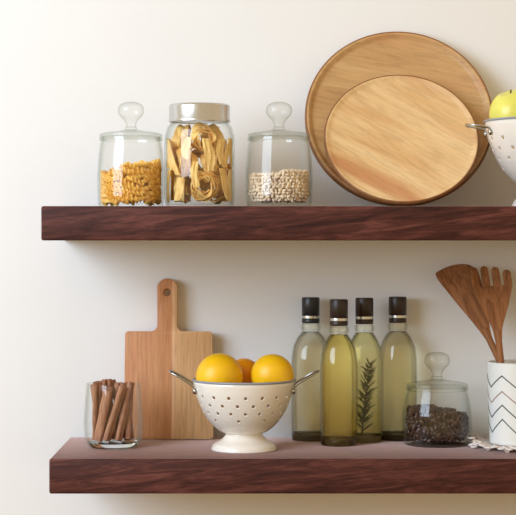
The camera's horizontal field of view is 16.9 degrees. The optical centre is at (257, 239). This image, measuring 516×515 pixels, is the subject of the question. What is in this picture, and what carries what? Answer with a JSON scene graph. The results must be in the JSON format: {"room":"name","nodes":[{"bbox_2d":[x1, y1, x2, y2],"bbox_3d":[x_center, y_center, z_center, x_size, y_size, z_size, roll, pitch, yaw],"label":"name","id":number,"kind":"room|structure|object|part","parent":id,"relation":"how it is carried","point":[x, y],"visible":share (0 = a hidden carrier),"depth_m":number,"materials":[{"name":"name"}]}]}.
{"room":"kitchen","nodes":[
{"label":"kitchen","id":0,"kind":"room"},
{"bbox_2d":[0,0,515,514],"bbox_3d":[0.000,-0.100,2.939,3.800,2.800,0.100,0,0,0],"label":"wall","id":1,"kind":"structure","parent":0,"point":[68,67],"depth_m":2.89,"materials":[{"name":"paint"}]},
{"bbox_2d":[41,206,515,240],"bbox_3d":[0.147,-0.025,2.744,0.946,0.052,0.289,0,0,0],"label":"floating shelf","id":2,"kind":"object","parent":1,"relation":"attached to","point":[58,223],"visible":1,"depth_m":2.60,"materials":[{"name":"brown wood"}]},
{"bbox_2d":[97,104,164,204],"bbox_3d":[-0.200,-0.134,2.730,0.106,0.167,0.106,0,0,-8],"label":"glass jar","id":3,"kind":"object","parent":2,"relation":"on","point":[120,104],"visible":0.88,"depth_m":2.73,"materials":[{"name":"glass"}]},
{"bbox_2d":[100,170,107,178],"bbox_3d":[-0.240,-0.102,2.716,0.011,0.015,0.025,0,0,-20],"label":"spiral","id":4,"kind":"object","parent":3,"relation":"in","point":[103,172],"visible":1,"depth_m":2.71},
{"bbox_2d":[101,197,110,202],"bbox_3d":[-0.235,-0.064,2.707,0.011,0.011,0.023,0,-2,-32],"label":"spiral","id":5,"kind":"object","parent":3,"relation":"in","point":[104,199],"visible":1,"depth_m":2.71,"materials":[{"name":"food"}]},
{"bbox_2d":[101,174,111,182],"bbox_3d":[-0.236,-0.095,2.708,0.011,0.021,0.024,0,0,-31],"label":"spiral","id":6,"kind":"object","parent":3,"relation":"in","point":[108,176],"visible":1,"depth_m":2.70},
{"bbox_2d":[104,181,114,188],"bbox_3d":[-0.230,-0.086,2.700,0.011,0.014,0.024,0,0,-45],"label":"spiral","id":7,"kind":"object","parent":3,"relation":"in","point":[105,182],"visible":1,"depth_m":2.70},
{"bbox_2d":[106,174,117,182],"bbox_3d":[-0.226,-0.096,2.697,0.025,0.018,0.011,0,0,38],"label":"spiral","id":8,"kind":"object","parent":3,"relation":"in","point":[113,178],"visible":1,"depth_m":2.69,"materials":[{"name":"food"}]},
{"bbox_2d":[106,185,117,191],"bbox_3d":[-0.226,-0.081,2.697,0.024,0.012,0.011,0,0,38],"label":"spiral","id":9,"kind":"object","parent":3,"relation":"in","point":[107,187],"visible":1,"depth_m":2.69,"materials":[{"name":"food"}]},
{"bbox_2d":[108,193,119,205],"bbox_3d":[-0.225,-0.063,2.696,0.025,0.020,0.011,0,0,36],"label":"spiral","id":10,"kind":"object","parent":3,"relation":"in","point":[116,203],"visible":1,"depth_m":2.69,"materials":[{"name":"food"}]},
{"bbox_2d":[109,181,123,186],"bbox_3d":[-0.220,-0.088,2.693,0.023,0.011,0.011,2,1,28],"label":"spiral","id":11,"kind":"object","parent":3,"relation":"in","point":[116,183],"visible":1,"depth_m":2.69,"materials":[{"name":"food"}]},
{"bbox_2d":[110,170,123,176],"bbox_3d":[-0.220,-0.104,2.693,0.024,0.013,0.011,0,0,28],"label":"spiral","id":12,"kind":"object","parent":3,"relation":"in","point":[120,174],"visible":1,"depth_m":2.69,"materials":[{"name":"food"}]},
{"bbox_2d":[110,191,124,199],"bbox_3d":[-0.218,-0.070,2.692,0.025,0.018,0.011,0,0,26],"label":"spiral","id":13,"kind":"object","parent":3,"relation":"in","point":[112,193],"visible":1,"depth_m":2.69,"materials":[{"name":"food"}]},
{"bbox_2d":[114,172,127,182],"bbox_3d":[-0.212,-0.096,2.690,0.025,0.019,0.011,0,0,17],"label":"spiral","id":14,"kind":"object","parent":3,"relation":"in","point":[118,178],"visible":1,"depth_m":2.69,"materials":[{"name":"food"}]},
{"bbox_2d":[114,195,129,204],"bbox_3d":[-0.211,-0.062,2.689,0.025,0.015,0.011,0,0,15],"label":"spiral","id":15,"kind":"object","parent":3,"relation":"in","point":[116,198],"visible":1,"depth_m":2.69,"materials":[{"name":"food"}]},
{"bbox_2d":[115,185,128,193],"bbox_3d":[-0.210,-0.078,2.689,0.025,0.014,0.011,0,0,14],"label":"spiral","id":16,"kind":"object","parent":3,"relation":"in","point":[119,187],"visible":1,"depth_m":2.69,"materials":[{"name":"food"}]},
{"bbox_2d":[118,188,133,198],"bbox_3d":[-0.204,-0.071,2.688,0.025,0.018,0.011,0,0,6],"label":"spiral","id":17,"kind":"object","parent":3,"relation":"in","point":[122,193],"visible":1,"depth_m":2.69,"materials":[{"name":"food"}]},
{"bbox_2d":[119,180,134,186],"bbox_3d":[-0.203,-0.087,2.688,0.025,0.018,0.011,0,0,4],"label":"spiral","id":18,"kind":"object","parent":3,"relation":"in","point":[124,183],"visible":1,"depth_m":2.69,"materials":[{"name":"food"}]},
{"bbox_2d":[119,167,134,175],"bbox_3d":[-0.203,-0.105,2.688,0.025,0.016,0.011,0,0,4],"label":"spiral","id":19,"kind":"object","parent":3,"relation":"in","point":[122,170],"visible":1,"depth_m":2.69,"materials":[{"name":"food"}]},
{"bbox_3d":[-0.200,-0.170,2.730,0.099,0.016,0.099,0,0,0],"label":"lid","id":20,"kind":"part","parent":3,"relation":"part of","materials":[{"name":"clear glass"}]},
{"bbox_2d":[123,196,137,202],"bbox_3d":[-0.198,-0.064,2.688,0.023,0.012,0.011,0,0,-3],"label":"spiral","id":21,"kind":"object","parent":3,"relation":"in","point":[132,199],"visible":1,"depth_m":2.69,"materials":[{"name":"food"}]},
{"bbox_2d":[124,185,138,190],"bbox_3d":[-0.196,-0.081,2.688,0.024,0.012,0.011,0,0,-6],"label":"spiral","id":22,"kind":"object","parent":3,"relation":"in","point":[125,186],"visible":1,"depth_m":2.69,"materials":[{"name":"food"}]},
{"bbox_2d":[125,172,138,181],"bbox_3d":[-0.195,-0.098,2.688,0.025,0.020,0.011,0,0,-7],"label":"spiral","id":23,"kind":"object","parent":3,"relation":"in","point":[133,175],"visible":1,"depth_m":2.69,"materials":[{"name":"food"}]},
{"bbox_2d":[124,161,139,170],"bbox_3d":[-0.196,-0.114,2.688,0.025,0.018,0.011,0,0,-6],"label":"spiral","id":24,"kind":"object","parent":3,"relation":"in","point":[128,164],"visible":1,"depth_m":2.69,"materials":[{"name":"food"}]},
{"bbox_2d":[128,189,142,197],"bbox_3d":[-0.190,-0.072,2.689,0.025,0.015,0.011,0,0,-14],"label":"spiral","id":25,"kind":"object","parent":3,"relation":"in","point":[131,192],"visible":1,"depth_m":2.69,"materials":[{"name":"food"}]},
{"bbox_2d":[128,169,143,175],"bbox_3d":[-0.190,-0.105,2.689,0.023,0.011,0.011,1,0,-14],"label":"spiral","id":26,"kind":"object","parent":3,"relation":"in","point":[130,170],"visible":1,"depth_m":2.69,"materials":[{"name":"food"}]},
{"bbox_2d":[129,176,143,186],"bbox_3d":[-0.188,-0.090,2.690,0.025,0.018,0.011,0,0,-16],"label":"spiral","id":27,"kind":"object","parent":3,"relation":"in","point":[134,181],"visible":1,"depth_m":2.69,"materials":[{"name":"food"}]},
{"bbox_2d":[133,161,147,167],"bbox_3d":[-0.183,-0.116,2.692,0.024,0.012,0.011,0,0,-24],"label":"spiral","id":28,"kind":"object","parent":3,"relation":"in","point":[137,164],"visible":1,"depth_m":2.69,"materials":[{"name":"food"}]},
{"bbox_2d":[134,186,148,192],"bbox_3d":[-0.182,-0.078,2.692,0.023,0.012,0.011,0,0,-25],"label":"spiral","id":29,"kind":"object","parent":3,"relation":"in","point":[141,188],"visible":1,"depth_m":2.69,"materials":[{"name":"food"}]},
{"bbox_2d":[135,194,148,202],"bbox_3d":[-0.180,-0.064,2.693,0.025,0.016,0.011,0,0,-28],"label":"spiral","id":30,"kind":"object","parent":3,"relation":"in","point":[143,197],"visible":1,"depth_m":2.69,"materials":[{"name":"food"}]},
{"bbox_2d":[135,172,148,180],"bbox_3d":[-0.180,-0.099,2.693,0.025,0.016,0.011,0,0,-28],"label":"spiral","id":31,"kind":"object","parent":3,"relation":"in","point":[143,174],"visible":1,"depth_m":2.69,"materials":[{"name":"food"}]},
{"bbox_2d":[138,167,152,174],"bbox_3d":[-0.175,-0.106,2.696,0.024,0.014,0.011,0,0,-36],"label":"spiral","id":32,"kind":"object","parent":3,"relation":"in","point":[145,170],"visible":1,"depth_m":2.69,"materials":[{"name":"food"}]},
{"bbox_2d":[140,177,153,184],"bbox_3d":[-0.174,-0.092,2.697,0.025,0.018,0.011,0,0,-39],"label":"spiral","id":33,"kind":"object","parent":3,"relation":"in","point":[150,179],"visible":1,"depth_m":2.69,"materials":[{"name":"food"}]},
{"bbox_2d":[141,190,154,196],"bbox_3d":[-0.173,-0.072,2.697,0.024,0.014,0.011,0,0,-39],"label":"spiral","id":34,"kind":"object","parent":3,"relation":"in","point":[142,191],"visible":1,"depth_m":2.70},
{"bbox_2d":[143,195,156,204],"bbox_3d":[-0.168,-0.062,2.703,0.011,0.018,0.025,0,0,40],"label":"spiral","id":35,"kind":"object","parent":3,"relation":"in","point":[154,196],"visible":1,"depth_m":2.70,"materials":[{"name":"food"}]},
{"bbox_2d":[144,183,155,193],"bbox_3d":[-0.170,-0.081,2.701,0.011,0.019,0.025,0,0,44],"label":"spiral","id":36,"kind":"object","parent":3,"relation":"in","point":[148,186],"visible":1,"depth_m":2.70,"materials":[{"name":"food"}]},
{"bbox_2d":[144,173,156,179],"bbox_3d":[-0.169,-0.098,2.702,0.011,0.013,0.024,0,0,42],"label":"spiral","id":37,"kind":"object","parent":3,"relation":"in","point":[153,174],"visible":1,"depth_m":2.70,"materials":[{"name":"food"}]},
{"bbox_2d":[145,161,157,167],"bbox_3d":[-0.168,-0.116,2.702,0.011,0.014,0.024,0,0,41],"label":"spiral","id":38,"kind":"object","parent":3,"relation":"in","point":[149,163],"visible":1,"depth_m":2.70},
{"bbox_2d":[147,164,158,173],"bbox_3d":[-0.165,-0.109,2.707,0.011,0.019,0.025,0,0,33],"label":"spiral","id":39,"kind":"object","parent":3,"relation":"in","point":[152,168],"visible":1,"depth_m":2.70,"materials":[{"name":"food"}]},
{"bbox_2d":[148,191,158,198],"bbox_3d":[-0.164,-0.071,2.708,0.011,0.014,0.024,0,0,32],"label":"spiral","id":40,"kind":"object","parent":3,"relation":"in","point":[156,192],"visible":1,"depth_m":2.71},
{"bbox_2d":[147,180,159,186],"bbox_3d":[-0.164,-0.089,2.709,0.011,0.014,0.024,0,0,30],"label":"spiral","id":41,"kind":"object","parent":3,"relation":"in","point":[152,181],"visible":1,"depth_m":2.70,"materials":[{"name":"food"}]},
{"bbox_2d":[149,185,160,192],"bbox_3d":[-0.161,-0.079,2.714,0.011,0.018,0.025,0,0,23],"label":"spiral","id":42,"kind":"object","parent":3,"relation":"in","point":[156,187],"visible":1,"depth_m":2.71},
{"bbox_2d":[150,195,160,205],"bbox_3d":[-0.161,-0.064,2.715,0.011,0.020,0.025,0,0,21],"label":"spiral","id":43,"kind":"object","parent":3,"relation":"in","point":[156,199],"visible":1,"depth_m":2.71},
{"bbox_2d":[150,160,161,168],"bbox_3d":[-0.160,-0.117,2.716,0.011,0.016,0.025,0,0,19],"label":"spiral","id":44,"kind":"object","parent":3,"relation":"in","point":[152,161],"visible":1,"depth_m":2.71,"materials":[{"name":"food"}]},
{"bbox_2d":[164,102,234,204],"bbox_3d":[-0.092,-0.132,2.725,0.110,0.162,0.110,0,0,37],"label":"storage jar","id":45,"kind":"object","parent":2,"relation":"on","point":[189,112],"visible":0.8,"depth_m":2.69,"materials":[{"name":"clear glass"}]},
{"bbox_2d":[167,170,171,201],"bbox_3d":[-0.139,-0.085,2.715,0.006,0.050,0.034,0,0,-10],"label":"ribbon","id":46,"kind":"object","parent":45,"relation":"in","point":[169,171],"visible":1,"depth_m":2.71,"materials":[{"name":"food"}]},
{"bbox_2d":[167,140,172,169],"bbox_3d":[-0.138,-0.133,2.708,0.005,0.048,0.024,0,0,-23],"label":"ribbon","id":47,"kind":"object","parent":45,"relation":"in","point":[169,160],"visible":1,"depth_m":2.71,"materials":[{"name":"food"}]},
{"bbox_2d":[170,170,174,199],"bbox_3d":[-0.134,-0.090,2.750,0.004,0.055,0.018,0,0,31],"label":"ribbon","id":48,"kind":"object","parent":45,"relation":"in","point":[172,173],"visible":0.57,"depth_m":2.75,"materials":[{"name":"food"}]},
{"bbox_2d":[168,140,180,174],"bbox_3d":[-0.133,-0.129,2.700,0.007,0.055,0.038,0,0,-33],"label":"ribbon","id":49,"kind":"object","parent":45,"relation":"in","point":[173,162],"visible":1,"depth_m":2.69,"materials":[{"name":"food"}]},
{"bbox_2d":[174,177,183,200],"bbox_3d":[-0.123,-0.079,2.687,0.019,0.036,0.004,0,0,37],"label":"ribbon","id":50,"kind":"object","parent":45,"relation":"in","point":[179,190],"visible":1,"depth_m":2.69,"materials":[{"name":"food"}]},
{"bbox_2d":[171,124,191,150],"bbox_3d":[-0.118,-0.159,2.732,0.029,0.047,0.048,0,0,22],"label":"nest","id":51,"kind":"object","parent":45,"relation":"in","point":[181,131],"visible":0.67,"depth_m":2.72,"materials":[{"name":"food"}]},
{"bbox_2d":[173,176,191,203],"bbox_3d":[-0.119,-0.083,2.734,0.031,0.052,0.049,0,0,6],"label":"nest","id":52,"kind":"object","parent":45,"relation":"in","point":[186,195],"visible":0.45,"depth_m":2.73,"materials":[{"name":"food"}]},
{"bbox_2d":[181,137,190,158],"bbox_3d":[-0.111,-0.142,2.679,0.017,0.034,0.004,0,0,23],"label":"ribbon","id":53,"kind":"object","parent":45,"relation":"in","point":[186,144],"visible":1,"depth_m":2.68,"materials":[{"name":"food"}]},
{"bbox_2d":[174,148,198,180],"bbox_3d":[-0.116,-0.118,2.709,0.030,0.052,0.049,0,0,-25],"label":"nest","id":54,"kind":"object","parent":45,"relation":"in","point":[184,165],"visible":0.76,"depth_m":2.69,"materials":[{"name":"food"}]},
{"bbox_2d":[190,162,198,187],"bbox_3d":[-0.098,-0.101,2.676,0.014,0.040,0.004,0,0,7],"label":"ribbon","id":55,"kind":"object","parent":45,"relation":"in","point":[194,166],"visible":1,"depth_m":2.67,"materials":[{"name":"food"}]},
{"bbox_2d":[191,149,203,171],"bbox_3d":[-0.094,-0.120,2.754,0.054,0.054,0.034,0,0,-5],"label":"nest","id":56,"kind":"object","parent":45,"relation":"in","point":[197,152],"visible":0.11,"depth_m":2.75,"materials":[{"name":"food"}]},
{"bbox_3d":[-0.092,-0.199,2.725,0.098,0.028,0.098,0,0,0],"label":"metal lid","id":57,"kind":"part","parent":45,"relation":"part of","materials":[{"name":"metal"}]},
{"bbox_2d":[190,122,216,150],"bbox_3d":[-0.086,-0.161,2.699,0.046,0.046,0.028,0,0,-26],"label":"nest","id":58,"kind":"object","parent":45,"relation":"in","point":[197,129],"visible":0.87,"depth_m":2.69,"materials":[{"name":"food"}]},
{"bbox_2d":[190,171,219,201],"bbox_3d":[-0.082,-0.083,2.697,0.046,0.048,0.028,0,0,-3],"label":"nest","id":59,"kind":"object","parent":45,"relation":"in","point":[197,194],"visible":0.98,"depth_m":2.69,"materials":[{"name":"food"}]},
{"bbox_2d":[202,138,214,170],"bbox_3d":[-0.076,-0.132,2.678,0.020,0.050,0.004,0,0,-16],"label":"ribbon","id":60,"kind":"object","parent":45,"relation":"in","point":[209,155],"visible":1,"depth_m":2.68,"materials":[{"name":"food"}]},
{"bbox_2d":[199,176,224,203],"bbox_3d":[-0.072,-0.083,2.747,0.032,0.054,0.054,0,0,-45],"label":"nest","id":61,"kind":"object","parent":45,"relation":"in","point":[204,186],"visible":0.36,"depth_m":2.74,"materials":[{"name":"food"}]},
{"bbox_2d":[201,124,225,150],"bbox_3d":[-0.069,-0.159,2.746,0.048,0.051,0.033,0,0,37],"label":"nest","id":62,"kind":"object","parent":45,"relation":"in","point":[215,128],"visible":0.4,"depth_m":2.73,"materials":[{"name":"food"}]},
{"bbox_2d":[200,150,227,177],"bbox_3d":[-0.068,-0.117,2.711,0.032,0.051,0.048,0,0,33],"label":"nest","id":63,"kind":"object","parent":45,"relation":"in","point":[216,173],"visible":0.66,"depth_m":2.70,"materials":[{"name":"food"}]},
{"bbox_2d":[216,139,224,164],"bbox_3d":[-0.058,-0.137,2.689,0.017,0.040,0.004,0,0,-44],"label":"ribbon","id":64,"kind":"object","parent":45,"relation":"in","point":[220,144],"visible":1,"depth_m":2.69,"materials":[{"name":"food"}]},
{"bbox_2d":[219,168,229,199],"bbox_3d":[-0.051,-0.087,2.698,0.005,0.048,0.031,0,0,30],"label":"ribbon","id":65,"kind":"object","parent":45,"relation":"in","point":[224,178],"visible":1,"depth_m":2.70,"materials":[{"name":"food"}]},
{"bbox_2d":[222,139,230,166],"bbox_3d":[-0.047,-0.136,2.704,0.005,0.046,0.032,0,0,26],"label":"ribbon","id":66,"kind":"object","parent":45,"relation":"in","point":[227,150],"visible":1,"depth_m":2.70,"materials":[{"name":"food"}]},
{"bbox_2d":[224,138,231,199],"bbox_3d":[-0.046,-0.111,2.734,0.010,0.096,0.052,0,0,-9],"label":"ribbon","id":67,"kind":"object","parent":45,"relation":"in","point":[228,138],"visible":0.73,"depth_m":2.74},
{"bbox_2d":[228,169,231,200],"bbox_3d":[-0.043,-0.086,2.718,0.004,0.050,0.020,0,0,9],"label":"ribbon","id":68,"kind":"object","parent":45,"relation":"in","point":[230,170],"visible":1,"depth_m":2.71,"materials":[{"name":"food"}]},
{"bbox_2d":[229,138,231,166],"bbox_3d":[-0.043,-0.137,2.720,0.005,0.044,0.022,0,0,0],"label":"ribbon","id":69,"kind":"object","parent":45,"relation":"in","point":[230,153],"visible":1,"depth_m":2.72,"materials":[{"name":"food"}]},
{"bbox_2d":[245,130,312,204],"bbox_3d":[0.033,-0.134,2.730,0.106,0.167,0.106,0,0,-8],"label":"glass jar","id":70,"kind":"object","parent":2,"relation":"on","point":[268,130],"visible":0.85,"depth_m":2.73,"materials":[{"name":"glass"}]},
{"bbox_2d":[248,169,309,202],"bbox_3d":[0.033,-0.085,2.730,0.097,0.053,0.099,0,0,-8],"label":"grains","id":71,"kind":"object","parent":70,"relation":"in","point":[288,185],"visible":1,"depth_m":2.69,"materials":[{"name":"food"}]},
{"bbox_3d":[0.033,-0.170,2.730,0.099,0.016,0.099,0,0,0],"label":"lid","id":72,"kind":"part","parent":70,"relation":"part of","materials":[{"name":"clear glass"}]},
{"bbox_2d":[305,32,490,205],"bbox_3d":[0.230,-0.200,2.827,0.307,0.292,0.117,0,0,3],"label":"round tray","id":73,"kind":"object","parent":2,"relation":"on","point":[363,59],"visible":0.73,"depth_m":2.85,"materials":[{"name":"brown wood"}]},
{"bbox_2d":[324,75,478,204],"bbox_3d":[0.229,-0.162,2.769,0.248,0.215,0.135,0,0,4],"label":"round plate","id":74,"kind":"object","parent":2,"relation":"on","point":[391,139],"visible":0.98,"depth_m":2.77,"materials":[{"name":"brown wood"}]},
{"bbox_2d":[465,117,515,205],"bbox_3d":[0.458,-0.120,2.730,0.215,0.138,0.205,0,0,43],"label":"colander","id":75,"kind":"object","parent":2,"relation":"on","point":[500,132],"visible":0.94,"depth_m":2.69,"materials":[{"name":"beige ceramic"}]},
{"bbox_3d":[0.345,-0.176,2.730,0.039,0.016,0.057,0,0,0],"label":"handle","id":76,"kind":"part","parent":75,"relation":"part of","materials":[{"name":"silver metal"}]},
{"bbox_2d":[485,119,515,182],"bbox_3d":[0.458,-0.136,2.730,0.202,0.104,0.202,0,0,0],"label":"bowl","id":77,"kind":"object","parent":75,"relation":"on","point":[501,133],"depth_m":2.69,"materials":[{"name":"beige ceramic"}]},
{"bbox_2d":[489,89,515,118],"bbox_3d":[0.403,-0.201,2.720,0.080,0.074,0.080,0,0,20],"label":"apple","id":78,"kind":"object","parent":75,"relation":"in","point":[503,104],"visible":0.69,"depth_m":2.69,"materials":[{"name":"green food"}]},
{"bbox_2d":[49,437,515,493],"bbox_3d":[0.153,0.355,2.744,0.934,0.052,0.289,0,0,0],"label":"floating shelf","id":79,"kind":"object","parent":1,"relation":"attached to","point":[153,466],"visible":0.97,"depth_m":2.60,"materials":[{"name":"brown wood"}]},
{"bbox_2d":[84,387,141,449],"bbox_3d":[-0.229,0.278,2.748,0.094,0.102,0.094,0,0,0],"label":"glass tumbler","id":80,"kind":"object","parent":79,"relation":"on","point":[113,444],"visible":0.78,"depth_m":2.73,"materials":[{"name":"glass"}]},
{"bbox_2d":[90,384,92,402],"bbox_3d":[-0.253,0.272,2.759,0.013,0.090,0.036,0,0,32],"label":"cinnamon stick","id":81,"kind":"object","parent":80,"relation":"in","point":[91,385],"visible":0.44,"depth_m":2.75,"materials":[{"name":"brown plant"}]},
{"bbox_2d":[92,381,101,439],"bbox_3d":[-0.255,0.270,2.741,0.015,0.094,0.035,0,0,-8],"label":"cinnamon stick","id":82,"kind":"object","parent":80,"relation":"in","point":[97,385],"visible":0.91,"depth_m":2.73,"materials":[{"name":"brown plant"}]},
{"bbox_2d":[94,388,111,441],"bbox_3d":[-0.244,0.275,2.727,0.038,0.085,0.012,0,0,41],"label":"cinnamon stick","id":83,"kind":"object","parent":80,"relation":"in","point":[106,396],"visible":1,"depth_m":2.72,"materials":[{"name":"brown plant"}]},
{"bbox_2d":[101,379,111,393],"bbox_3d":[-0.238,0.268,2.757,0.023,0.095,0.011,0,0,-9],"label":"cinnamon stick","id":84,"kind":"object","parent":80,"relation":"in","point":[105,382],"visible":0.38,"depth_m":2.75,"materials":[{"name":"brown plant"}]},
{"bbox_2d":[103,387,112,436],"bbox_3d":[-0.238,0.274,2.739,0.023,0.084,0.011,0,0,39],"label":"cinnamon stick","id":85,"kind":"object","parent":80,"relation":"in","point":[109,388],"visible":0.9,"depth_m":2.73,"materials":[{"name":"brown plant"}]},
{"bbox_2d":[112,379,115,400],"bbox_3d":[-0.223,0.270,2.773,0.032,0.094,0.017,0,0,22],"label":"cinnamon stick","id":86,"kind":"object","parent":80,"relation":"in","point":[113,380],"visible":0.2,"depth_m":2.77,"materials":[{"name":"brown plant"}]},
{"bbox_2d":[103,385,126,440],"bbox_3d":[-0.225,0.273,2.724,0.038,0.089,0.017,0,0,-6],"label":"cinnamon stick","id":87,"kind":"object","parent":80,"relation":"in","point":[117,404],"visible":1,"depth_m":2.72,"materials":[{"name":"brown plant"}]},
{"bbox_2d":[111,383,124,439],"bbox_3d":[-0.221,0.271,2.740,0.021,0.090,0.013,0,0,15],"label":"cinnamon stick","id":88,"kind":"object","parent":80,"relation":"in","point":[116,384],"visible":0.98,"depth_m":2.74,"materials":[{"name":"brown plant"}]},
{"bbox_2d":[115,381,134,441],"bbox_3d":[-0.210,0.270,2.732,0.041,0.095,0.013,0,0,-44],"label":"cinnamon stick","id":89,"kind":"object","parent":80,"relation":"in","point":[130,385],"visible":1,"depth_m":2.73,"materials":[{"name":"brown plant"}]},
{"bbox_2d":[124,394,132,440],"bbox_3d":[-0.205,0.275,2.747,0.013,0.084,0.039,0,0,6],"label":"cinnamon stick","id":90,"kind":"object","parent":80,"relation":"in","point":[128,427],"visible":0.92,"depth_m":2.73,"materials":[{"name":"brown plant"}]},
{"bbox_2d":[124,382,133,438],"bbox_3d":[-0.208,0.272,2.763,0.011,0.090,0.038,0,0,-28],"label":"cinnamon stick","id":91,"kind":"object","parent":80,"relation":"in","point":[132,432],"visible":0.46,"depth_m":2.75,"materials":[{"name":"brown plant"}]},
{"bbox_2d":[124,278,212,438],"bbox_3d":[-0.147,0.196,2.865,0.147,0.265,0.040,0,0,0],"label":"cutting board","id":92,"kind":"object","parent":79,"relation":"on","point":[168,406],"visible":0.88,"depth_m":2.85,"materials":[{"name":"brown wood"}]},
{"bbox_3d":[-0.150,0.111,2.872,0.054,0.093,0.017,0,-5,0],"label":"handle","id":93,"kind":"part","parent":92,"relation":"part of","materials":[{"name":"brown wood"}]},
{"bbox_2d":[168,370,319,453],"bbox_3d":[-0.022,0.266,2.717,0.202,0.125,0.163,0,0,-37],"label":"colander","id":94,"kind":"object","parent":79,"relation":"on","point":[246,414],"visible":1,"depth_m":2.67,"materials":[{"name":"beige ceramic"}]},
{"bbox_3d":[-0.118,0.219,2.717,0.044,0.032,0.046,0,0,0],"label":"handle","id":95,"kind":"part","parent":94,"relation":"part of","materials":[{"name":"silver metal"}]},
{"bbox_2d":[196,353,242,398],"bbox_3d":[-0.060,0.214,2.711,0.072,0.074,0.074,0,0,26],"label":"orange","id":96,"kind":"object","parent":94,"relation":"in","point":[217,367],"visible":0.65,"depth_m":2.69,"materials":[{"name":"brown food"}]},
{"bbox_2d":[193,379,294,434],"bbox_3d":[-0.022,0.261,2.717,0.160,0.084,0.160,0,0,0],"label":"bowl","id":97,"kind":"object","parent":94,"relation":"on","point":[247,411],"depth_m":2.66,"materials":[{"name":"beige ceramic"}]},
{"bbox_2d":[237,358,254,382],"bbox_3d":[-0.023,0.215,2.767,0.053,0.054,0.054,0,0,22],"label":"orange","id":98,"kind":"object","parent":94,"relation":"in","point":[246,364],"visible":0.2,"depth_m":2.74,"materials":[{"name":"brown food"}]},
{"bbox_2d":[251,354,293,382],"bbox_3d":[0.023,0.212,2.715,0.067,0.067,0.066,0,0,30],"label":"orange","id":99,"kind":"object","parent":94,"relation":"in","point":[270,367],"visible":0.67,"depth_m":2.69,"materials":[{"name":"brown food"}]},
{"bbox_3d":[0.074,0.219,2.717,0.044,0.032,0.046,0,0,0],"label":"handle","id":100,"kind":"part","parent":94,"relation":"part of","materials":[{"name":"silver metal"}]},
{"bbox_2d":[291,297,325,440],"bbox_3d":[0.087,0.211,2.852,0.064,0.234,0.064,0,0,-42],"label":"oil bottle","id":101,"kind":"object","parent":79,"relation":"on","point":[309,346],"visible":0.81,"depth_m":2.83,"materials":[{"name":"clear glass"}]},
{"bbox_3d":[0.087,0.323,2.852,0.061,0.010,0.061,0,0,0],"label":"glass","id":102,"kind":"part","parent":101,"relation":"part of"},
{"bbox_2d":[321,299,356,446],"bbox_3d":[0.130,0.212,2.780,0.060,0.233,0.060,0,0,-42],"label":"oil bottle","id":103,"kind":"object","parent":79,"relation":"on","point":[338,364],"visible":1,"depth_m":2.76,"materials":[{"name":"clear glass"}]},
{"bbox_3d":[0.130,0.323,2.780,0.057,0.010,0.057,0,0,0],"label":"glass","id":104,"kind":"part","parent":103,"relation":"part of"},
{"bbox_2d":[352,298,382,442],"bbox_3d":[0.173,0.211,2.826,0.060,0.234,0.060,0,0,-29],"label":"oil bottle","id":105,"kind":"object","parent":79,"relation":"on","point":[365,344],"visible":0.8,"depth_m":2.80,"materials":[{"name":"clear glass"}]},
{"bbox_3d":[0.173,0.323,2.826,0.056,0.010,0.056,0,0,0],"label":"glass","id":106,"kind":"part","parent":105,"relation":"part of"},
{"bbox_2d":[380,296,415,440],"bbox_3d":[0.230,0.211,2.856,0.064,0.235,0.064,0,0,-29],"label":"oil bottle","id":107,"kind":"object","parent":79,"relation":"on","point":[398,361],"visible":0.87,"depth_m":2.83,"materials":[{"name":"clear glass"}]},
{"bbox_3d":[0.230,0.323,2.856,0.060,0.010,0.060,0,0,0],"label":"glass","id":108,"kind":"part","parent":107,"relation":"part of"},
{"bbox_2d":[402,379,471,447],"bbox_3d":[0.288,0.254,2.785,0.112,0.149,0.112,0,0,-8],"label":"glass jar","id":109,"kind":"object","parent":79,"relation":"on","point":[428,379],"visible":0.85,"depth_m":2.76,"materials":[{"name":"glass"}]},
{"bbox_2d":[404,404,468,442],"bbox_3d":[0.287,0.294,2.785,0.102,0.057,0.104,0,0,28],"label":"coffee beans","id":110,"kind":"object","parent":109,"relation":"in","point":[429,423],"visible":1,"depth_m":2.75,"materials":[{"name":"food"}]},
{"bbox_3d":[0.288,0.228,2.785,0.099,0.016,0.099,0,0,0],"label":"lid","id":111,"kind":"part","parent":109,"relation":"part of","materials":[{"name":"clear glass"}]},
{"bbox_2d":[467,434,515,452],"bbox_3d":[0.417,0.321,2.752,0.171,0.017,0.196,0,0,0],"label":"lace doily","id":112,"kind":"object","parent":79,"relation":"on","point":[485,443],"visible":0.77,"depth_m":2.73,"materials":[{"name":"white fabric"}]},
{"bbox_2d":[487,360,515,446],"bbox_3d":[0.415,0.260,2.766,0.097,0.131,0.097,0,0,-3],"label":"ceramic cup","id":113,"kind":"object","parent":112,"relation":"on","point":[501,377],"visible":0.99,"depth_m":2.73,"materials":[{"name":"white ceramic"}]},
{"bbox_2d":[435,264,497,362],"bbox_3d":[0.372,0.179,2.804,0.178,0.279,0.035,0,0,28],"label":"wooden spatula","id":114,"kind":"object","parent":113,"relation":"in","point":[456,280],"visible":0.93,"depth_m":2.81,"materials":[{"name":"brown wood"}]},
{"bbox_3d":[0.344,0.099,2.819,0.064,0.136,0.026,-24,-13,0],"label":"blade","id":115,"kind":"part","parent":114,"relation":"part of","materials":[{"name":"brown wood"}]},
{"bbox_3d":[0.403,0.230,2.775,0.011,0.194,0.011,-24,-13,0],"label":"handle","id":116,"kind":"part","parent":114,"relation":"part of","materials":[{"name":"brown wood"}]},
{"bbox_2d":[470,266,512,362],"bbox_3d":[0.385,0.180,2.788,0.086,0.276,0.052,0,0,42],"label":"wooden fork","id":117,"kind":"object","parent":113,"relation":"in","point":[493,300],"visible":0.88,"depth_m":2.79,"materials":[{"name":"brown wood"}]},
{"bbox_3d":[0.391,0.231,2.761,0.011,0.176,0.011,-5,-10,0],"label":"handle","id":118,"kind":"part","parent":117,"relation":"part of","materials":[{"name":"brown wood"}]}
]}

